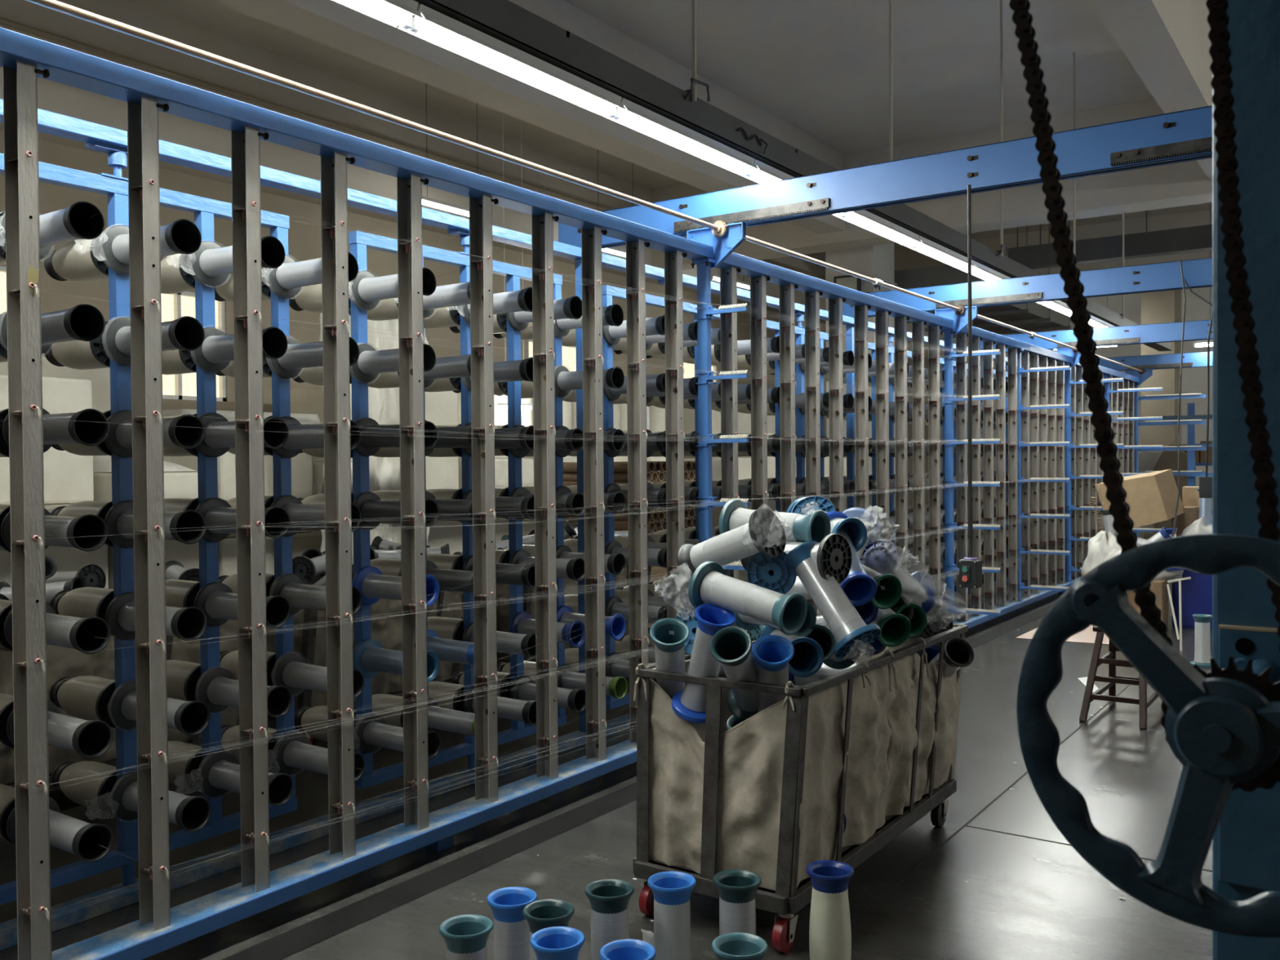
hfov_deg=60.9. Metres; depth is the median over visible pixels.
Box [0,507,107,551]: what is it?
thread bobbin
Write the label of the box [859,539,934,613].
thread bobbin
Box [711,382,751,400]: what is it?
thread bobbin
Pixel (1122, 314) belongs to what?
rod
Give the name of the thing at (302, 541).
foam block
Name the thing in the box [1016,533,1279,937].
handwheel
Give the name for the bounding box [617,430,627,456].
package
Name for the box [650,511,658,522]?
cardboard tube
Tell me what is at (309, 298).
package
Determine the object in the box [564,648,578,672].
package
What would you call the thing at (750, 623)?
thread bobbin
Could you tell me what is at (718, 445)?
thread bobbin
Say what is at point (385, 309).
package
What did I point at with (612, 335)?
thread bobbin
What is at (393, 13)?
lamp
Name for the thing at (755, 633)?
thread bobbin
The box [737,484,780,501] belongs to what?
thread bobbin
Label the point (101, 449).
package
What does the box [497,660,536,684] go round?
package
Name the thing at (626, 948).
thread bobbin
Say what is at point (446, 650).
thread bobbin
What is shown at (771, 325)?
rack
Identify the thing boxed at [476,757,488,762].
shelf
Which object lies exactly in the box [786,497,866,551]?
thread bobbin
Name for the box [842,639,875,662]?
net bag
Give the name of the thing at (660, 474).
cardboard tube
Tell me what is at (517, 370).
thread bobbin
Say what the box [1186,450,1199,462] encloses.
cardboard box
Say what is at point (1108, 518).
thread bobbin
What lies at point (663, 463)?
cardboard tube
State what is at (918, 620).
thread bobbin
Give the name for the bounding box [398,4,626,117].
lamp
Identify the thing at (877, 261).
column
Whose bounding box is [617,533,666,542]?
package
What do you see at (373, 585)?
thread bobbin
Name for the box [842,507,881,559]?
thread bobbin
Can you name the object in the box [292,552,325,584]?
thread bobbin
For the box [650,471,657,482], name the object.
cardboard tube
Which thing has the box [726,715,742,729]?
thread bobbin
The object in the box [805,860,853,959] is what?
thread bobbin
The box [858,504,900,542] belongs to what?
net bag
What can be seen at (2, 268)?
window
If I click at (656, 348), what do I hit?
thread bobbin
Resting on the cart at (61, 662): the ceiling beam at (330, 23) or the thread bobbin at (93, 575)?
the thread bobbin at (93, 575)
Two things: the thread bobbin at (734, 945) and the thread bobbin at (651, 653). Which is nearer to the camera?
the thread bobbin at (734, 945)
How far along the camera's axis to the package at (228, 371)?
4.22 m
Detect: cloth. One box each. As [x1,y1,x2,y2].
[93,455,195,471]
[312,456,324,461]
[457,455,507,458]
[1081,530,1120,576]
[1104,547,1128,593]
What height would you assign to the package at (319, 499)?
0.159 m
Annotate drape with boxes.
[319,312,429,564]
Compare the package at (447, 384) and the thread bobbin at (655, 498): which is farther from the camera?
the thread bobbin at (655, 498)
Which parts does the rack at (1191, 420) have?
arm, arm, arm, arm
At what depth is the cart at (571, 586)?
7.06 m
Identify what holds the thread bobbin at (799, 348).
on the rack at (771, 325)
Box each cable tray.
[413,0,1171,351]
[1008,210,1212,269]
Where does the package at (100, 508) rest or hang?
attached to the rack at (115, 187)
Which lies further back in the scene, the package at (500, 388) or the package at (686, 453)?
the package at (686, 453)
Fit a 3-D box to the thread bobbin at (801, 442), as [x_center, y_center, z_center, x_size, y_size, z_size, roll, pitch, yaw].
[0.955,-0.230,7.136,0.362,0.160,0.160,0,1,35]
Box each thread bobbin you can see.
[0,200,104,259]
[0,303,105,354]
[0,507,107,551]
[0,576,87,604]
[0,593,8,599]
[0,863,2,881]
[2,408,109,453]
[3,603,111,654]
[6,699,113,758]
[6,796,113,862]
[44,555,57,581]
[45,564,106,588]
[99,218,201,274]
[102,315,204,365]
[104,409,204,457]
[104,500,205,547]
[105,591,207,641]
[108,680,210,735]
[109,770,211,831]
[161,349,195,374]
[164,560,199,581]
[165,579,199,608]
[187,235,285,286]
[191,326,288,372]
[193,582,290,627]
[195,412,288,457]
[195,497,289,542]
[195,667,292,717]
[196,751,293,805]
[265,252,358,297]
[266,336,359,378]
[270,573,362,615]
[271,416,360,457]
[271,494,361,537]
[271,653,364,697]
[272,732,364,782]
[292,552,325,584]
[301,547,324,558]
[308,572,325,584]
[313,575,325,586]
[348,267,436,310]
[349,343,435,382]
[351,545,377,582]
[351,565,439,606]
[352,491,439,530]
[353,638,439,682]
[354,417,438,456]
[354,713,440,759]
[369,545,400,559]
[371,536,430,550]
[388,542,449,555]
[422,281,470,317]
[423,354,471,387]
[424,420,471,456]
[425,491,472,527]
[426,560,473,592]
[426,629,474,665]
[427,616,463,640]
[427,680,464,711]
[427,697,474,736]
[439,914,493,959]
[458,287,532,324]
[461,357,533,391]
[462,422,533,456]
[462,489,534,523]
[462,555,535,587]
[462,622,535,657]
[463,686,536,725]
[486,886,537,959]
[495,534,534,549]
[501,534,508,541]
[506,295,582,330]
[509,424,583,457]
[509,486,583,519]
[509,549,584,581]
[509,611,585,648]
[511,675,585,712]
[522,898,574,959]
[528,528,534,535]
[529,926,584,959]
[554,303,623,337]
[554,365,624,396]
[555,426,625,457]
[555,485,626,517]
[555,545,626,575]
[556,605,626,639]
[557,664,627,698]
[564,520,577,539]
[570,524,577,538]
[584,879,634,959]
[599,938,656,959]
[602,315,664,345]
[603,372,665,400]
[604,427,666,457]
[604,483,666,512]
[604,540,666,568]
[604,595,666,622]
[605,652,652,677]
[614,530,628,536]
[645,320,697,350]
[645,374,697,403]
[646,429,697,457]
[647,482,698,510]
[647,536,697,549]
[647,871,696,959]
[648,589,690,608]
[648,644,655,662]
[649,617,689,698]
[671,604,735,723]
[675,606,745,654]
[676,507,786,579]
[683,328,719,346]
[683,382,720,399]
[684,434,720,451]
[684,486,721,502]
[684,538,698,543]
[684,643,757,675]
[688,560,807,635]
[710,626,758,721]
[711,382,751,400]
[711,435,751,452]
[711,485,751,502]
[711,932,767,959]
[712,869,761,935]
[718,499,831,542]
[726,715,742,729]
[732,601,816,637]
[737,335,779,355]
[737,386,779,404]
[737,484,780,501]
[740,533,852,583]
[746,551,796,594]
[746,615,828,640]
[751,635,794,712]
[759,625,823,677]
[766,343,804,363]
[767,434,780,452]
[767,436,805,453]
[767,482,805,497]
[777,346,828,364]
[777,391,828,408]
[779,437,829,453]
[779,481,829,497]
[783,540,881,658]
[785,576,811,599]
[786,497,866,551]
[788,660,868,686]
[791,495,835,514]
[798,624,860,669]
[799,350,853,372]
[799,391,853,413]
[800,435,854,457]
[800,477,854,496]
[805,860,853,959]
[819,353,871,374]
[820,395,872,416]
[820,435,872,457]
[820,476,872,497]
[826,511,877,606]
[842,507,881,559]
[843,359,875,377]
[843,400,875,417]
[843,436,889,457]
[843,475,875,496]
[843,813,846,833]
[853,604,911,647]
[854,597,878,625]
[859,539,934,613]
[860,595,913,655]
[862,564,902,609]
[862,624,884,653]
[890,603,926,637]
[911,570,934,593]
[916,644,939,663]
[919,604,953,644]
[928,636,973,677]
[1099,509,1117,537]
[1137,537,1153,546]
[1147,526,1171,542]
[1164,528,1184,570]
[1189,613,1212,667]
[1196,488,1212,525]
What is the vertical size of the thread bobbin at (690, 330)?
0.160 m
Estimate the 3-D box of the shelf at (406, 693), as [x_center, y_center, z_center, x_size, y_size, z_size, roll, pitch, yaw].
[-0.825,0.783,3.992,0.066,0.003,0.041,0,1,35]
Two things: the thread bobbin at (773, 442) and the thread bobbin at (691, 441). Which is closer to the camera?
the thread bobbin at (691, 441)
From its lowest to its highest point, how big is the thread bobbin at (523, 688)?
0.160 m
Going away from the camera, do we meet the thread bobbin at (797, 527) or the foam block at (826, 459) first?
the thread bobbin at (797, 527)
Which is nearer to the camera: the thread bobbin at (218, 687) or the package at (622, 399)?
the thread bobbin at (218, 687)
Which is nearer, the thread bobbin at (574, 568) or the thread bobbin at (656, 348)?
the thread bobbin at (574, 568)
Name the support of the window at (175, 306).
in the wall at (304, 235)
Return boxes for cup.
[888,336,893,342]
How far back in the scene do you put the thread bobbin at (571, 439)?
5.07 m
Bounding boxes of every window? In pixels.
[0,266,6,314]
[160,291,226,401]
[528,339,576,371]
[683,362,717,382]
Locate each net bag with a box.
[654,564,692,610]
[673,587,695,620]
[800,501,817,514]
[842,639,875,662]
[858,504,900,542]
[860,536,965,619]
[898,554,919,570]
[926,601,954,629]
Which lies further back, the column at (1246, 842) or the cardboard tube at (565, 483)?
the cardboard tube at (565, 483)
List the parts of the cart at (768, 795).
tie cord, leg, tie cord, leg, frame, plate, tie cord, tie cord, tie cord, leg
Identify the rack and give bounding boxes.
[0,151,297,905]
[348,230,566,788]
[602,284,719,709]
[766,315,828,511]
[867,336,911,570]
[939,357,970,604]
[993,364,1008,587]
[1137,392,1212,486]
[1195,462,1212,466]
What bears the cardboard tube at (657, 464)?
on the cardboard tube at (654, 474)
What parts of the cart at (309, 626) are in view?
leg, frame, plate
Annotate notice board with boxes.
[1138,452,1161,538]
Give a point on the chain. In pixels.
(1218, 20)
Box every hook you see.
[17,782,28,790]
[19,907,31,916]
[141,866,152,875]
[242,831,254,839]
[330,802,342,809]
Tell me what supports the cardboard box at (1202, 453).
on the shelf rack at (1197, 464)
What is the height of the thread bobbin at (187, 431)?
0.160 m
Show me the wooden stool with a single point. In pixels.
(1109, 658)
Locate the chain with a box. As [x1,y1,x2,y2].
[1009,0,1279,791]
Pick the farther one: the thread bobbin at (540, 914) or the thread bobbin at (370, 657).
the thread bobbin at (370, 657)
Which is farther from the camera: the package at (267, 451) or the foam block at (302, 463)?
the foam block at (302, 463)
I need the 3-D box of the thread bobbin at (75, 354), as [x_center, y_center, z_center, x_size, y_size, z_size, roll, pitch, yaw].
[-1.904,-0.455,3.746,0.362,0.159,0.159,0,1,35]
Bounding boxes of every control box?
[959,184,982,588]
[1199,315,1212,497]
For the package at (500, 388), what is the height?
0.159 m
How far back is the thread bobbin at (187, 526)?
3.51 m
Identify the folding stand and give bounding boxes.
[1166,577,1191,651]
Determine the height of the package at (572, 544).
0.159 m
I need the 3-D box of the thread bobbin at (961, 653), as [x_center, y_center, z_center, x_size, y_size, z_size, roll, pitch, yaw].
[1.188,0.769,4.362,0.161,0.317,0.370,-1,1,-12]
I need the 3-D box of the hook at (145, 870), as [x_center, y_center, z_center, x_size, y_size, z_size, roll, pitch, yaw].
[-1.408,1.131,3.155,0.066,0.003,0.041,0,1,35]
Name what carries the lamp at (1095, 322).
attached to the cable tray at (504, 20)
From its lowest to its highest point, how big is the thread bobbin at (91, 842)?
0.160 m
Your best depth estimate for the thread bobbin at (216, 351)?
3.78 m
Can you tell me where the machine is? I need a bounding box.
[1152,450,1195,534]
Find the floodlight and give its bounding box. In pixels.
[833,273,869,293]
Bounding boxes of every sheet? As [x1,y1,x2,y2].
[640,928,653,946]
[1015,625,1109,644]
[1078,676,1098,692]
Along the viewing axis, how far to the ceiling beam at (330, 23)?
9.70 m
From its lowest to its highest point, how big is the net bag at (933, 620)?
0.124 m
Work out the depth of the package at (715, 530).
6.92 m
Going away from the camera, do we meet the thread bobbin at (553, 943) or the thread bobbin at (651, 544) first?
the thread bobbin at (553, 943)
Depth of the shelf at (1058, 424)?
9.30 m
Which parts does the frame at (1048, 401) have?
channel post, channel post, channel post, channel post, channel post, channel post, channel post, rail, channel post, channel post, channel post, post, guide arm, guide arm, guide arm, guide arm, channel post, guide arm, channel post, channel post, channel post, channel post, channel post, channel post, channel post, channel post, channel post, post, channel post, guide arm, guide arm, guide arm, guide arm, guide arm, guide arm, guide arm, channel post, channel post, channel post, channel post, post, channel post, channel post, guide arm, guide arm, channel post, guide arm, guide arm, guide arm, guide arm, guide arm, channel post, channel post, post, guide arm, channel post, channel post, guide arm, guide arm, guide arm, channel post, channel post, guide arm, guide arm, guide arm, channel post, post, channel post, channel post, channel post, channel post, channel post, guide arm, guide arm, post, guide arm, guide arm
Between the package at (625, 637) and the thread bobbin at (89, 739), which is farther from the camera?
the package at (625, 637)
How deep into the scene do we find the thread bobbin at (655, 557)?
5.71 m
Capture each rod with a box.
[684,0,696,102]
[888,0,893,161]
[995,0,1003,257]
[1072,52,1075,254]
[1120,212,1124,318]
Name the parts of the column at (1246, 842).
bearing plate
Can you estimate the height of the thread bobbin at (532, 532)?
0.161 m
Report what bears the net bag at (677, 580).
attached to the net bag at (687, 610)
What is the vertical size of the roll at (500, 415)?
0.956 m
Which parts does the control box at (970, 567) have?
plate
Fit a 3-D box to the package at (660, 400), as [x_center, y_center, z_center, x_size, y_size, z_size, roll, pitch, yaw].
[0.016,-0.517,6.509,0.362,0.159,0.159,0,1,35]
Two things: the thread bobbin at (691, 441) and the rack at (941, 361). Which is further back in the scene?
the rack at (941, 361)
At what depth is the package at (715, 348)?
6.90 m
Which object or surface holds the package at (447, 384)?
attached to the rack at (358, 241)
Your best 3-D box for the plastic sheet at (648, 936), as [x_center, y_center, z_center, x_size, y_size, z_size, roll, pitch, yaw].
[0.059,1.325,3.005,0.101,0.170,0.068,0,1,35]
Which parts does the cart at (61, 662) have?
plate, frame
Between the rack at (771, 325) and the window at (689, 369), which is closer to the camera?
the rack at (771, 325)
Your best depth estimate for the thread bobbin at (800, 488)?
7.04 m
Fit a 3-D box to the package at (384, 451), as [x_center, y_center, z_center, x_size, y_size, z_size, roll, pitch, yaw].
[-1.135,-0.175,4.854,0.362,0.159,0.159,0,1,35]
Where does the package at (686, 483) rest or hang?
attached to the rack at (609, 292)
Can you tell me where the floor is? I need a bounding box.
[0,519,1212,959]
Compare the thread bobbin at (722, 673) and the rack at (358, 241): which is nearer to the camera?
the thread bobbin at (722, 673)
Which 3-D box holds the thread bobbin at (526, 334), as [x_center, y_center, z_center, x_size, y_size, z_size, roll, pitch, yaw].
[-0.598,-0.797,5.625,0.362,0.159,0.159,0,1,35]
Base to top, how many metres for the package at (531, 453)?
0.159 m
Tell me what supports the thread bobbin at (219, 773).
on the rack at (115, 187)
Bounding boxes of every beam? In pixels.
[210,0,844,234]
[558,105,1212,248]
[842,257,1212,317]
[893,220,1071,337]
[980,320,1212,352]
[1088,0,1212,180]
[1098,351,1212,371]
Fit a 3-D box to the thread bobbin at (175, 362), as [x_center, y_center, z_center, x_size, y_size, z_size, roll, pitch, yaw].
[-1.722,-0.463,4.008,0.362,0.159,0.159,0,1,35]
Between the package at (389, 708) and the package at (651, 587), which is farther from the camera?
the package at (651, 587)
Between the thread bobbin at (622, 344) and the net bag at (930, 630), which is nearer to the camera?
the net bag at (930, 630)
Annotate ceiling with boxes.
[124,0,1212,248]
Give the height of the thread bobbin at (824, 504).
0.339 m
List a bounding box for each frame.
[0,0,1162,959]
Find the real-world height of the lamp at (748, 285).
1.375 m
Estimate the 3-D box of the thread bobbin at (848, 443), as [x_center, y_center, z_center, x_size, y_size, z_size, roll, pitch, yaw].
[1.318,-0.240,7.658,0.362,0.160,0.160,0,1,35]
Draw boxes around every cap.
[107,151,127,168]
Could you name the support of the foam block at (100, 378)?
on the floor
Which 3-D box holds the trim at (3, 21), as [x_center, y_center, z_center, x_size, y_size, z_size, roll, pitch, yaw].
[-1.284,-3.787,14.210,0.060,0.060,32.000,0,1,35]
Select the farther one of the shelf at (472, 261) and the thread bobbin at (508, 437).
the thread bobbin at (508, 437)
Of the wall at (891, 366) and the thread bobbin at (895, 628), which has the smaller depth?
the thread bobbin at (895, 628)
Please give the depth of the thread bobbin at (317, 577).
6.15 m
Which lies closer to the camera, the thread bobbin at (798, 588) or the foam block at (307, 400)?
the thread bobbin at (798, 588)
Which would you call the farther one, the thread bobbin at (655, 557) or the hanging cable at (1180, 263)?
the hanging cable at (1180, 263)
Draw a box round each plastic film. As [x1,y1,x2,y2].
[1152,569,1183,583]
[1180,516,1212,536]
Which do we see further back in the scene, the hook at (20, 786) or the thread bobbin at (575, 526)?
the thread bobbin at (575, 526)
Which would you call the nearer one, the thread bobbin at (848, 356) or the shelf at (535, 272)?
the shelf at (535, 272)
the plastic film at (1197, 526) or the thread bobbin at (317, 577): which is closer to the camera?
the thread bobbin at (317, 577)
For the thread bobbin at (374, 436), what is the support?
on the rack at (358, 241)
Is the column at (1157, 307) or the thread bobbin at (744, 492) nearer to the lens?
the thread bobbin at (744, 492)
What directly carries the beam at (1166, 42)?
attached to the wall at (1194, 380)
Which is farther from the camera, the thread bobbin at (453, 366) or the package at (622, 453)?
the package at (622, 453)
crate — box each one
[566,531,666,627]
[1172,568,1212,629]
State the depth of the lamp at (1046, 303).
10.43 m
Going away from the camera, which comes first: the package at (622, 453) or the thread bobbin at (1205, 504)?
the package at (622, 453)
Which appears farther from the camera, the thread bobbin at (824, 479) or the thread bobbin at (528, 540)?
the thread bobbin at (824, 479)
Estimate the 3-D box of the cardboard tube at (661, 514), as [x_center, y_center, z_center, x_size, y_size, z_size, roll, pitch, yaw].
[-0.182,0.310,9.641,0.900,0.095,0.095,0,1,35]
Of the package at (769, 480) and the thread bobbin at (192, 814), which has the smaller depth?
the thread bobbin at (192, 814)
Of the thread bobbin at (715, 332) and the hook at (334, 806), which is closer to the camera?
the hook at (334, 806)
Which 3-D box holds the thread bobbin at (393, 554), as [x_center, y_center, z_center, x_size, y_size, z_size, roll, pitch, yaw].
[-1.504,0.472,6.458,0.161,0.174,0.364,0,1,24]
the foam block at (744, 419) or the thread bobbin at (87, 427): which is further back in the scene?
the foam block at (744, 419)
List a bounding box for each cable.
[1171,260,1186,537]
[1182,277,1212,306]
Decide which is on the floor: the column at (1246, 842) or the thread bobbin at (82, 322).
the column at (1246, 842)
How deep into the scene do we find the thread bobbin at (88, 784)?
3.69 m
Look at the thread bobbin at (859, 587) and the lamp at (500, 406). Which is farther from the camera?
the lamp at (500, 406)
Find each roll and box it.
[457,392,461,424]
[493,395,507,425]
[520,398,533,426]
[531,398,533,425]
[562,400,571,429]
[571,401,576,429]
[613,404,619,429]
[619,403,626,430]
[646,406,649,430]
[648,405,665,431]
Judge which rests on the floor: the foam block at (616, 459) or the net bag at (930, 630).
the foam block at (616, 459)
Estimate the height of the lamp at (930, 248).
0.079 m
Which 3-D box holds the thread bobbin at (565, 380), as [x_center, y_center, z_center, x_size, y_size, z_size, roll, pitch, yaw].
[-0.255,-0.497,5.393,0.362,0.170,0.170,0,1,35]
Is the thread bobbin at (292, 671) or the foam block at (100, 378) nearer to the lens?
the thread bobbin at (292, 671)
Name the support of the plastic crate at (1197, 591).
on the floor
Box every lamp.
[332,0,423,29]
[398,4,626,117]
[422,102,493,216]
[496,119,507,409]
[520,120,532,409]
[597,150,632,257]
[602,97,759,175]
[711,274,750,289]
[737,160,853,217]
[833,209,922,247]
[904,235,976,271]
[960,261,1011,280]
[1035,301,1054,305]
[1040,300,1071,316]
[1052,296,1119,350]
[1088,315,1107,328]
[1095,322,1115,328]
[1192,202,1212,346]
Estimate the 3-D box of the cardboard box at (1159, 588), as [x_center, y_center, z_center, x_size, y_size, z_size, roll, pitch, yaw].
[4.227,1.062,9.386,0.550,0.420,0.300,0,1,35]
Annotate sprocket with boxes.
[1192,655,1279,770]
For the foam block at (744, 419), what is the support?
on the floor
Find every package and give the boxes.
[0,210,5,265]
[0,311,7,362]
[0,408,8,457]
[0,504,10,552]
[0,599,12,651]
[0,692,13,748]
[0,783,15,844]
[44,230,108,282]
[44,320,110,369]
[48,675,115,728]
[49,586,113,635]
[50,501,112,546]
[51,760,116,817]
[52,409,111,455]
[160,253,195,293]
[163,413,197,456]
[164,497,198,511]
[166,659,200,701]
[168,741,202,792]
[214,267,271,302]
[216,357,271,377]
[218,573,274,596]
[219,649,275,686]
[221,724,276,771]
[225,495,273,508]
[227,415,272,456]
[288,281,350,312]
[292,366,351,386]
[294,705,355,749]
[297,493,352,504]
[299,419,352,457]
[348,297,398,320]
[351,558,401,582]
[353,693,403,727]
[368,371,399,388]
[372,423,399,457]
[372,490,400,524]
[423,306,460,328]
[424,377,461,391]
[426,423,461,457]
[426,488,462,522]
[426,553,462,570]
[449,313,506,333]
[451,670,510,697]
[453,382,507,395]
[453,549,509,563]
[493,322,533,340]
[494,424,507,456]
[494,487,508,519]
[497,380,533,398]
[497,544,534,556]
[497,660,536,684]
[522,485,533,493]
[525,450,533,456]
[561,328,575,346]
[562,389,576,402]
[564,538,577,552]
[564,594,577,613]
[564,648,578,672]
[566,484,577,493]
[568,450,577,456]
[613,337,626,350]
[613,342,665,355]
[613,393,626,404]
[614,536,628,547]
[614,589,628,603]
[615,583,666,596]
[615,633,654,646]
[615,640,629,660]
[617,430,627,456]
[617,484,627,510]
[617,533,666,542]
[626,395,665,405]
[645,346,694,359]
[646,399,694,408]
[647,529,695,539]
[648,578,689,590]
[649,431,666,457]
[650,482,666,507]
[660,480,695,506]
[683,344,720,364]
[684,431,695,456]
[684,526,719,536]
[687,400,720,409]
[687,432,720,457]
[691,480,721,485]
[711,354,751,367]
[711,404,751,412]
[737,360,774,370]
[737,433,751,456]
[737,480,751,502]
[738,569,748,582]
[742,402,774,413]
[742,477,775,500]
[766,364,795,373]
[767,393,795,415]
[767,434,775,457]
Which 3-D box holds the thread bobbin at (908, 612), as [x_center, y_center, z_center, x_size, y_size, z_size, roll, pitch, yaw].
[0.943,0.560,4.211,0.161,0.281,0.378,-1,1,-11]
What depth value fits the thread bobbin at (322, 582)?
5.75 m
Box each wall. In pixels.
[0,130,928,506]
[823,361,1030,595]
[939,286,1212,519]
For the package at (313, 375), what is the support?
attached to the rack at (358, 241)
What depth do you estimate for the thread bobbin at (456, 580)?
4.58 m
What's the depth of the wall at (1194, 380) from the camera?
24.38 m
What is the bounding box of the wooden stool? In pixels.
[1079,626,1163,729]
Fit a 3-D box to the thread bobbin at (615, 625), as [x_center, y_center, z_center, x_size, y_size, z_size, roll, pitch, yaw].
[-0.248,0.716,5.416,0.353,0.161,0.161,0,1,35]
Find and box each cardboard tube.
[563,461,648,472]
[563,471,651,482]
[563,481,627,486]
[563,511,652,522]
[563,519,648,531]
[647,461,654,472]
[647,507,654,512]
[647,521,655,532]
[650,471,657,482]
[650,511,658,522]
[652,461,661,472]
[653,520,662,531]
[654,507,661,511]
[657,471,664,482]
[657,510,664,521]
[658,461,666,472]
[660,520,666,530]
[684,461,691,471]
[684,471,688,481]
[684,505,691,509]
[684,508,688,519]
[684,518,692,528]
[687,470,694,480]
[688,508,694,519]
[689,461,695,471]
[691,517,695,527]
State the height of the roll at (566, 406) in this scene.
0.954 m
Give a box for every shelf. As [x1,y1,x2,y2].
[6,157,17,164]
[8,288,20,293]
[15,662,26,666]
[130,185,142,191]
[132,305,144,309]
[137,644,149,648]
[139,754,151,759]
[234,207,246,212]
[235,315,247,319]
[240,628,252,631]
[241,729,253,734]
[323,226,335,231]
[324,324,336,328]
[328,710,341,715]
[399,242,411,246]
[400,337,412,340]
[404,691,416,695]
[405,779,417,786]
[471,260,483,263]
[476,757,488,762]
[533,271,545,274]
[537,737,549,741]
[805,329,1133,601]
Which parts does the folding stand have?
leg, leg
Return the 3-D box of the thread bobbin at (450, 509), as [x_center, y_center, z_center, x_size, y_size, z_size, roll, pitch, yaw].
[-0.794,0.127,4.620,0.362,0.160,0.160,0,1,35]
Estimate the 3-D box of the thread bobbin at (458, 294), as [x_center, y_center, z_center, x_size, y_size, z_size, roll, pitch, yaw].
[-0.826,-0.778,4.570,0.362,0.169,0.259,0,1,35]
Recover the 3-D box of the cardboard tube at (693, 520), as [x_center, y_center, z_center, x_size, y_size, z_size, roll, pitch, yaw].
[0.127,0.386,10.085,0.900,0.095,0.095,0,1,35]
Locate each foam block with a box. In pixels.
[0,353,111,472]
[0,373,93,504]
[0,503,108,588]
[93,471,199,589]
[163,408,320,462]
[163,451,313,537]
[218,531,321,577]
[289,386,324,462]
[312,462,324,532]
[425,391,458,489]
[426,520,462,554]
[457,458,533,542]
[613,456,666,462]
[684,408,775,458]
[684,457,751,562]
[711,432,775,511]
[804,456,829,500]
[843,457,855,511]
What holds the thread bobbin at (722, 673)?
on the cart at (768, 795)
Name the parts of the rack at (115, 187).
pivot plate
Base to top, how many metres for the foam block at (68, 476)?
0.698 m
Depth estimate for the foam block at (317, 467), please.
7.55 m
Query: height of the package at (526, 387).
0.159 m
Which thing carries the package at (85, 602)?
attached to the rack at (115, 187)
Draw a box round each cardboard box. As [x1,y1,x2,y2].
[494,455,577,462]
[1088,469,1183,532]
[1093,579,1168,628]
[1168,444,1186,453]
[1171,506,1198,537]
[1182,486,1212,507]
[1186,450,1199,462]
[1200,440,1212,462]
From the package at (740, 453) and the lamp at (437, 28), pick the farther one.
the package at (740, 453)
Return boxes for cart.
[0,619,239,788]
[266,582,497,744]
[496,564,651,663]
[632,623,968,952]
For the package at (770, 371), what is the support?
attached to the rack at (771, 325)
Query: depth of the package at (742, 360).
7.24 m
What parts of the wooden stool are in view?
leg, seat, leg, leg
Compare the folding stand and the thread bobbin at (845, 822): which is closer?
the thread bobbin at (845, 822)
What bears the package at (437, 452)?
attached to the rack at (358, 241)
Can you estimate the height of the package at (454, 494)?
0.159 m
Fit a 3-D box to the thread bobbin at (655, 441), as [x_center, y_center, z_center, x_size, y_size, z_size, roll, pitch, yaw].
[-0.006,-0.200,5.752,0.362,0.160,0.160,0,1,35]
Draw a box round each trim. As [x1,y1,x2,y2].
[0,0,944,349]
[0,17,825,279]
[221,604,1053,959]
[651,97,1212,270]
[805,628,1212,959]
[893,208,1212,275]
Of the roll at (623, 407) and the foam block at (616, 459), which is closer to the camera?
the foam block at (616, 459)
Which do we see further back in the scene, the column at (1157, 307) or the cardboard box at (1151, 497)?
the column at (1157, 307)
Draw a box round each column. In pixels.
[825,243,897,539]
[1141,289,1181,533]
[1212,0,1279,959]
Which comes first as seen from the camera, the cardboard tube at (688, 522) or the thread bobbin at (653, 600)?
the thread bobbin at (653, 600)
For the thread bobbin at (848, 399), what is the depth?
7.58 m
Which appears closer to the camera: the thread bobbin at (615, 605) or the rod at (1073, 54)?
the thread bobbin at (615, 605)

